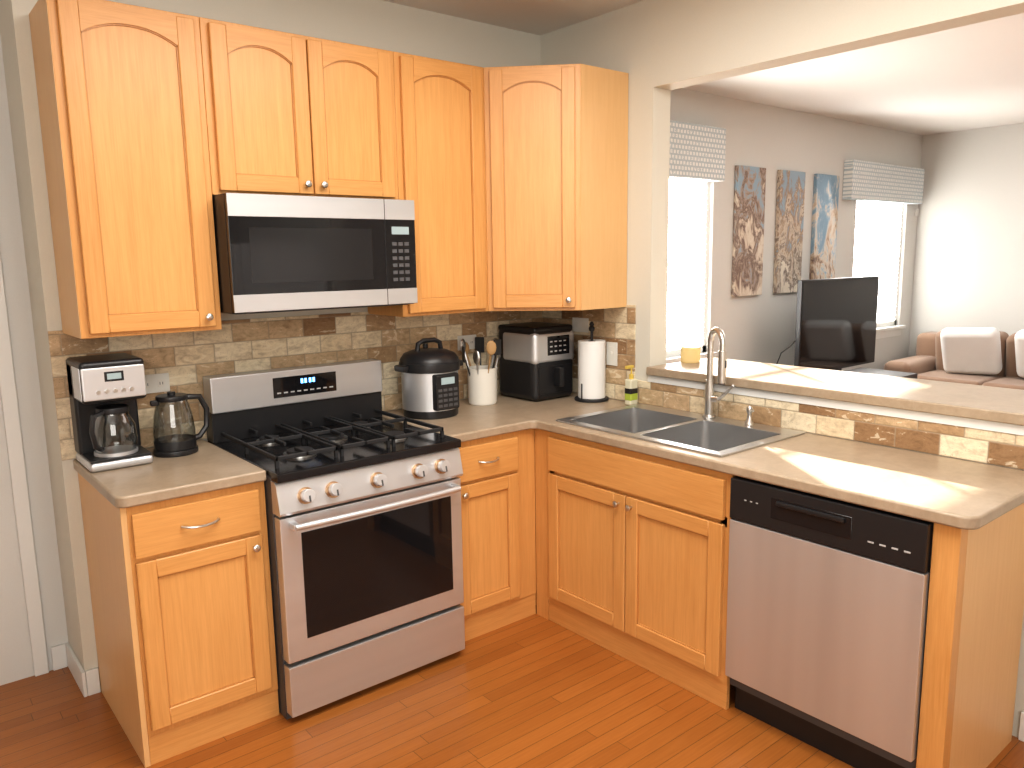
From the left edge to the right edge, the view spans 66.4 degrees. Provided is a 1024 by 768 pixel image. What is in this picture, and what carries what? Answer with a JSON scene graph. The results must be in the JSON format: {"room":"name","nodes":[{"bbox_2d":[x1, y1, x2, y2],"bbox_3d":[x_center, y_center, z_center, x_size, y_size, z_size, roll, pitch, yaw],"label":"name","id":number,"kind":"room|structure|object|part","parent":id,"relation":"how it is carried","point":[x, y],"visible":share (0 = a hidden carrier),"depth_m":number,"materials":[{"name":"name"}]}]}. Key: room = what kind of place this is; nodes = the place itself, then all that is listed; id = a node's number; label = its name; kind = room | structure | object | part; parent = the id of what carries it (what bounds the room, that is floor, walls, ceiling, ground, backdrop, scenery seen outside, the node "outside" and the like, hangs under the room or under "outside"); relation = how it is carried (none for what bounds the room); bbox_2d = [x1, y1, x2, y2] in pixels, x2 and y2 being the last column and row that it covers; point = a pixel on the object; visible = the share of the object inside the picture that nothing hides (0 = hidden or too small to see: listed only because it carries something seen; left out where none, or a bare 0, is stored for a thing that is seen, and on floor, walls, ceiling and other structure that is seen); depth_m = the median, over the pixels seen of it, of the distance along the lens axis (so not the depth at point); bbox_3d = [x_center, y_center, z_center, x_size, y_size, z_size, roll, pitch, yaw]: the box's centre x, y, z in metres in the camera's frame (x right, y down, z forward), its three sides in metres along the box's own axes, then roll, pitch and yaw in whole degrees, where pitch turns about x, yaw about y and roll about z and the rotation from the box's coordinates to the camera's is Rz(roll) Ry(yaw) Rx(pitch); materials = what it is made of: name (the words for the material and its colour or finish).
{"room":"kitchen","nodes":[
{"label":"kitchen","id":0,"kind":"room"},
{"bbox_2d":[0,36,67,685],"bbox_3d":[-2.797,-0.072,2.264,2.430,2.730,0.120,-8,12,-39],"label":"wall","id":1,"kind":"structure","parent":0,"point":[16,661],"depth_m":3.01,"materials":[{"name":"paint"}]},
{"bbox_2d":[0,256,48,676],"bbox_3d":[-2.220,0.170,2.691,0.900,2.100,0.018,-8,12,-39],"label":"door frame","id":2,"kind":"structure","parent":1,"relation":"attached to","point":[10,409],"depth_m":3.00,"materials":[{"name":"white paint"}]},
{"bbox_2d":[0,0,540,688],"bbox_3d":[-0.781,-0.323,3.633,2.450,2.730,0.300,-8,12,-39],"label":"wall","id":3,"kind":"structure","parent":0,"point":[380,24],"depth_m":2.96,"materials":[{"name":"beige paint"}]},
{"bbox_2d":[56,642,98,696],"bbox_3d":[-1.706,1.114,3.065,0.060,0.100,0.314,-8,12,-39],"label":"baseboard","id":4,"kind":"structure","parent":3,"relation":"attached to","point":[63,655],"depth_m":3.01,"materials":[{"name":"white"}]},
{"bbox_2d":[29,0,221,338],"bbox_3d":[-1.314,-0.712,2.701,0.457,1.066,0.350,-8,12,-39],"label":"upper cabinet","id":5,"kind":"object","parent":3,"relation":"attached to","point":[121,101],"visible":1,"depth_m":2.58,"materials":[{"name":"brown wood"}]},
{"bbox_2d":[48,311,543,460],"bbox_3d":[-0.733,-0.084,3.505,2.310,0.466,0.010,-8,12,-39],"label":"tile backsplash","id":6,"kind":"structure","parent":3,"relation":"attached to","point":[187,361],"depth_m":3.25,"materials":[{"name":"tile"}]},
{"bbox_2d":[145,373,169,393],"bbox_3d":[-1.364,-0.002,2.980,0.115,0.072,0.006,-8,12,-39],"label":"electrical outlet plate","id":7,"kind":"object","parent":6,"relation":"attached to","point":[157,383],"visible":0.79,"depth_m":2.99,"materials":[{"name":"white plastic"}]},
{"bbox_2d":[457,334,475,350],"bbox_3d":[-0.224,-0.207,3.901,0.115,0.072,0.006,-8,12,-39],"label":"electrical outlet plate","id":8,"kind":"object","parent":6,"relation":"attached to","point":[469,340],"visible":0.6,"depth_m":3.90,"materials":[{"name":"white plastic"}]},
{"bbox_2d":[199,17,397,199],"bbox_3d":[-0.848,-1.016,3.046,0.761,0.590,0.350,-8,12,-39],"label":"upper cabinet","id":9,"kind":"object","parent":3,"relation":"attached to","point":[293,114],"visible":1,"depth_m":2.90,"materials":[{"name":"brown wood"}]},
{"bbox_2d":[212,193,417,314],"bbox_3d":[-0.815,-0.512,3.096,0.754,0.418,0.427,-8,12,-39],"label":"over-the-range microwave","id":10,"kind":"object","parent":9,"relation":"attached to","point":[281,253],"visible":0.98,"depth_m":2.89,"materials":[{"name":"silver plastic"}]},
{"bbox_2d":[368,51,487,316],"bbox_3d":[-0.383,-0.851,3.476,0.456,1.066,0.321,-8,12,-39],"label":"upper cabinet","id":11,"kind":"object","parent":3,"relation":"attached to","point":[439,123],"visible":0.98,"depth_m":3.36,"materials":[{"name":"brown wood"}]},
{"bbox_2d":[483,64,628,310],"bbox_3d":[0.116,-0.895,3.702,0.604,1.066,0.603,-8,12,-39],"label":"upper cabinet","id":12,"kind":"object","parent":3,"relation":"attached to","point":[556,158],"visible":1,"depth_m":3.50,"materials":[{"name":"brown wood"}]},
{"bbox_2d":[0,605,1023,767],"bbox_3d":[1.937,1.175,2.845,10.180,0.060,5.700,-8,12,-39],"label":"floor","id":13,"kind":"structure","parent":0,"point":[536,690],"depth_m":2.74,"materials":[{"name":"brown wood"}]},
{"bbox_2d":[78,473,278,767],"bbox_3d":[-1.194,0.754,2.816,0.456,0.875,0.658,-8,12,-39],"label":"base cabinet","id":14,"kind":"object","parent":13,"relation":"on","point":[181,598],"visible":0.92,"depth_m":2.59,"materials":[{"name":"brown wood"}]},
{"bbox_2d":[73,440,265,507],"bbox_3d":[-1.214,0.301,2.750,0.468,0.038,0.633,-8,12,-39],"label":"countertop","id":15,"kind":"structure","parent":14,"relation":"on","point":[207,467],"depth_m":2.60,"materials":[{"name":"stone"}]},
{"bbox_2d":[66,353,152,472],"bbox_3d":[-1.420,0.093,2.760,0.206,0.375,0.243,-8,12,-39],"label":"coffee maker","id":16,"kind":"object","parent":15,"relation":"on","point":[106,391],"visible":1,"depth_m":2.70,"materials":[{"name":"silver metal"}]},
{"bbox_2d":[150,391,209,457],"bbox_3d":[-1.231,0.139,2.914,0.212,0.230,0.156,-8,12,-39],"label":"glass kettle","id":17,"kind":"object","parent":15,"relation":"on","point":[174,445],"visible":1,"depth_m":2.87,"materials":[{"name":"black glass"}]},
{"bbox_2d":[203,359,464,719],"bbox_3d":[-0.683,0.546,3.124,0.755,1.172,0.738,-8,12,-39],"label":"range","id":18,"kind":"object","parent":13,"relation":"on","point":[363,510],"visible":0.96,"depth_m":2.93,"materials":[{"name":"grey metal"}]},
{"bbox_2d":[458,429,535,640],"bbox_3d":[-0.250,0.616,3.583,0.464,0.875,0.658,-8,12,-39],"label":"base cabinet","id":19,"kind":"object","parent":13,"relation":"on","point":[497,478],"visible":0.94,"depth_m":3.37,"materials":[{"name":"brown wood"}]},
{"bbox_2d":[534,429,548,619],"bbox_3d":[0.169,0.558,3.905,0.596,0.875,0.687,-8,12,-39],"label":"strip","id":20,"kind":"object","parent":13,"relation":"on","point":[535,508],"depth_m":3.49,"materials":[{"name":"brown wood"}]},
{"bbox_3d":[0.147,0.624,3.498,0.040,0.875,0.079,-8,12,-39],"label":"cabinet base corner stile","id":21,"kind":"part","parent":20,"relation":"part of","materials":[{"name":"orange wood"}]},
{"bbox_2d":[547,431,734,709],"bbox_3d":[0.670,0.653,3.266,0.644,0.875,0.946,-8,12,-39],"label":"base cabinet","id":22,"kind":"object","parent":13,"relation":"on","point":[638,552],"visible":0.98,"depth_m":3.02,"materials":[{"name":"brown wood"}]},
{"bbox_2d":[382,392,1023,529],"bbox_3d":[0.527,0.295,3.045,1.062,0.187,2.398,-8,12,-39],"label":"countertop","id":23,"kind":"structure","parent":22,"relation":"on","point":[957,493],"depth_m":2.76,"materials":[{"name":"stone"}]},
{"bbox_2d":[394,337,462,419],"bbox_3d":[-0.369,-0.034,3.537,0.326,0.349,0.280,-8,12,-39],"label":"pressure cooker","id":24,"kind":"object","parent":23,"relation":"on","point":[430,382],"visible":1,"depth_m":3.44,"materials":[{"name":"black plastic"}]},
{"bbox_2d":[460,337,500,405],"bbox_3d":[-0.145,-0.063,3.792,0.236,0.318,0.248,-8,12,-39],"label":"utensil crock","id":25,"kind":"object","parent":23,"relation":"on","point":[482,385],"visible":1,"depth_m":3.74,"materials":[{"name":"white ceramic"}]},
{"bbox_2d":[498,322,573,400],"bbox_3d":[0.135,-0.116,3.946,0.280,0.365,0.345,-8,12,-39],"label":"air fryer","id":26,"kind":"object","parent":23,"relation":"on","point":[535,361],"visible":1,"depth_m":3.85,"materials":[{"name":"black plastic"}]},
{"bbox_2d":[574,321,608,402],"bbox_3d":[0.391,-0.113,3.835,0.170,0.387,0.170,-8,12,-39],"label":"paper towel holder","id":27,"kind":"object","parent":23,"relation":"on","point":[591,367],"visible":1,"depth_m":3.79,"materials":[{"name":"white paper"}]},
{"bbox_2d":[625,365,637,404],"bbox_3d":[0.560,0.006,3.699,0.067,0.190,0.042,-8,12,-39],"label":"soap bottle","id":28,"kind":"object","parent":23,"relation":"on","point":[631,393],"visible":0.96,"depth_m":3.69,"materials":[{"name":"beige plastic"}]},
{"bbox_2d":[702,327,733,418],"bbox_3d":[0.860,-0.043,3.285,0.063,0.394,0.156,-5,10,-24],"label":"pull-down faucet","id":29,"kind":"object","parent":23,"relation":"on","point":[710,398],"visible":1,"depth_m":3.30,"materials":[{"name":"silver metal"}]},
{"bbox_2d":[744,406,753,425],"bbox_3d":[0.975,0.128,3.196,0.043,0.080,0.052,-8,12,-39],"label":"soap dispenser","id":30,"kind":"object","parent":23,"relation":"on","point":[749,420],"visible":1,"depth_m":3.19,"materials":[{"name":"silver metal"}]},
{"bbox_2d":[725,476,933,767],"bbox_3d":[1.181,0.746,2.659,0.624,0.868,0.643,-8,12,-39],"label":"dishwasher","id":31,"kind":"object","parent":13,"relation":"on","point":[827,603],"visible":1,"depth_m":2.43,"materials":[{"name":"grey metal"}]},
{"bbox_2d":[846,368,917,378],"bbox_3d":[2.585,0.277,6.293,1.800,0.600,0.500,-8,12,-39],"label":"stand","id":32,"kind":"object","parent":13,"relation":"on","point":[887,372],"visible":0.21,"depth_m":6.67,"materials":[{"name":"grey"}]},
{"bbox_2d":[776,276,878,370],"bbox_3d":[2.532,-0.423,6.181,1.284,0.820,0.254,-8,12,-39],"label":"flat-screen tv","id":33,"kind":"object","parent":32,"relation":"on","point":[836,321],"visible":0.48,"depth_m":6.12,"materials":[{"name":"black plastic"}]},
{"bbox_2d":[884,327,1023,389],"bbox_3d":[4.478,0.007,6.659,0.940,0.960,2.250,-8,12,-39],"label":"sofa","id":34,"kind":"object","parent":13,"relation":"on","point":[988,356],"visible":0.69,"depth_m":6.89,"materials":[{"name":"brown fabric"}]},
{"bbox_2d":[940,327,1002,374],"bbox_3d":[4.066,-0.293,6.933,0.301,0.442,0.458,-8,12,-39],"label":"sofa pillow","id":35,"kind":"object","parent":34,"relation":"on","point":[965,350],"depth_m":6.87,"materials":[{"name":"white fabric"}]},
{"bbox_2d":[1014,329,1023,384],"bbox_3d":[4.435,-0.228,6.490,0.291,0.437,0.460,-8,12,-39],"label":"sofa pillow","id":36,"kind":"object","parent":34,"relation":"on","point":[1019,336],"depth_m":6.60,"materials":[{"name":"white fabric"}]},
{"bbox_2d":[916,503,1023,767],"bbox_3d":[1.427,0.781,2.395,0.597,0.875,0.072,-8,12,-39],"label":"base cabinet","id":37,"kind":"object","parent":13,"relation":"on","point":[975,609],"visible":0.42,"depth_m":2.27,"materials":[{"name":"brown wood"}]},
{"bbox_2d":[382,0,1023,134],"bbox_3d":[1.895,-1.580,2.403,10.180,0.060,5.700,-8,12,-39],"label":"ceiling","id":38,"kind":"structure","parent":0,"point":[968,77],"depth_m":5.01,"materials":[{"name":"paint"}]},
{"bbox_2d":[541,0,1023,737],"bbox_3d":[1.746,-0.165,2.409,0.120,2.730,5.580,-8,12,-39],"label":"wall","id":39,"kind":"structure","parent":0,"point":[657,50],"depth_m":3.38,"materials":[{"name":"beige paint"}]},
{"bbox_2d":[544,305,1023,469],"bbox_3d":[0.929,-0.081,3.326,0.010,0.466,2.400,-8,12,-39],"label":"tile backsplash","id":40,"kind":"structure","parent":39,"relation":"attached to","point":[618,325],"depth_m":3.11,"materials":[{"name":"stone"}]},
{"bbox_2d":[572,317,588,332],"bbox_3d":[0.348,-0.301,3.989,0.006,0.072,0.115,-8,12,-39],"label":"electrical outlet plate","id":41,"kind":"object","parent":40,"relation":"attached to","point":[580,324],"visible":1,"depth_m":3.98,"materials":[{"name":"white plastic"}]},
{"bbox_2d":[606,342,617,365],"bbox_3d":[0.489,-0.148,3.840,0.009,0.115,0.072,-8,12,-39],"label":"electrical outlet plate","id":42,"kind":"object","parent":40,"relation":"attached to","point":[611,352],"visible":1,"depth_m":3.84,"materials":[{"name":"white plastic"}]},
{"bbox_2d":[646,358,1023,425],"bbox_3d":[1.629,0.054,2.848,0.500,0.039,2.546,-8,12,-39],"label":"bar","id":43,"kind":"object","parent":39,"relation":"on","point":[990,403],"visible":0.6,"depth_m":3.01,"materials":[{"name":"stone"}]},
{"bbox_2d":[681,346,700,362],"bbox_3d":[0.864,-0.143,3.787,0.094,0.075,0.094,-8,12,-39],"label":"candle jar","id":44,"kind":"object","parent":43,"relation":"on","point":[690,354],"visible":1,"depth_m":3.75,"materials":[{"name":"yellow wax"}]},
{"bbox_2d":[648,375,1023,435],"bbox_3d":[1.168,0.065,3.055,0.014,0.032,1.650,-8,12,-39],"label":"trim","id":45,"kind":"structure","parent":39,"relation":"attached to","point":[953,420],"depth_m":2.90,"materials":[{"name":"white"}]},
{"bbox_2d":[1018,711,1023,741],"bbox_3d":[1.985,1.188,2.250,0.014,0.100,0.928,-8,12,-39],"label":"baseboard","id":46,"kind":"structure","parent":39,"relation":"attached to","point":[1021,727],"depth_m":2.59,"materials":[{"name":"white"}]},
{"bbox_2d":[666,88,922,370],"bbox_3d":[2.023,-0.791,6.282,5.300,2.730,0.120,-8,12,-39],"label":"wall","id":47,"kind":"structure","parent":0,"point":[772,140],"depth_m":6.22,"materials":[{"name":"paint"}]},
{"bbox_2d":[666,182,717,363],"bbox_3d":[1.079,-0.777,5.431,1.055,1.400,0.120,-8,12,-39],"label":"window","id":48,"kind":"structure","parent":47,"relation":"in","point":[703,261],"depth_m":5.70,"materials":[{"name":"white"}]},
{"bbox_2d":[666,178,707,349],"bbox_3d":[1.052,-0.831,5.454,0.975,1.300,0.060,-8,12,-39],"label":"window pane","id":49,"kind":"object","parent":48,"relation":"attached to","point":[684,243],"visible":0.23,"depth_m":5.62,"materials":[{"name":"white"}]},
{"bbox_2d":[669,120,725,181],"bbox_3d":[1.006,-1.557,5.186,1.250,0.360,0.084,-8,12,-39],"label":"window valance","id":50,"kind":"object","parent":47,"relation":"attached to","point":[697,152],"visible":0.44,"depth_m":5.34,"materials":[{"name":"fabric"}]},
{"bbox_2d":[731,165,765,296],"bbox_3d":[1.796,-1.153,5.937,0.360,0.960,0.034,-8,12,-39],"label":"canvas art","id":51,"kind":"object","parent":47,"relation":"attached to","point":[748,222],"visible":1,"depth_m":5.91},
{"bbox_2d":[773,170,805,293],"bbox_3d":[2.228,-1.216,6.288,0.360,0.960,0.034,-8,12,-39],"label":"canvas art","id":52,"kind":"object","parent":47,"relation":"attached to","point":[790,198],"visible":0.88,"depth_m":6.25},
{"bbox_2d":[809,174,839,278],"bbox_3d":[2.644,-1.276,6.627,0.360,0.960,0.034,-8,12,-39],"label":"canvas art","id":53,"kind":"object","parent":47,"relation":"attached to","point":[824,224],"visible":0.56,"depth_m":6.58},
{"bbox_2d":[854,202,905,338],"bbox_3d":[3.441,-1.121,7.350,1.060,1.400,0.120,-8,12,-39],"label":"window","id":54,"kind":"structure","parent":47,"relation":"in","point":[882,331],"depth_m":7.60,"materials":[{"name":"white"}]},
{"bbox_2d":[853,201,901,321],"bbox_3d":[3.414,-1.175,7.373,0.980,1.300,0.060,-8,12,-39],"label":"window pane","id":55,"kind":"object","parent":54,"relation":"attached to","point":[886,235],"visible":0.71,"depth_m":7.43,"materials":[{"name":"white"}]},
{"bbox_2d":[842,159,924,203],"bbox_3d":[3.417,-1.834,7.156,1.380,0.330,0.084,-8,12,-39],"label":"window valance","id":56,"kind":"object","parent":47,"relation":"attached to","point":[874,181],"visible":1,"depth_m":7.03,"materials":[{"name":"fabric"}]},
{"bbox_2d":[908,123,1023,356],"bbox_3d":[5.834,-0.761,5.730,0.120,2.730,5.580,-8,12,-39],"label":"wall","id":57,"kind":"structure","parent":0,"point":[969,261],"depth_m":7.37,"materials":[{"name":"paint"}]}
]}

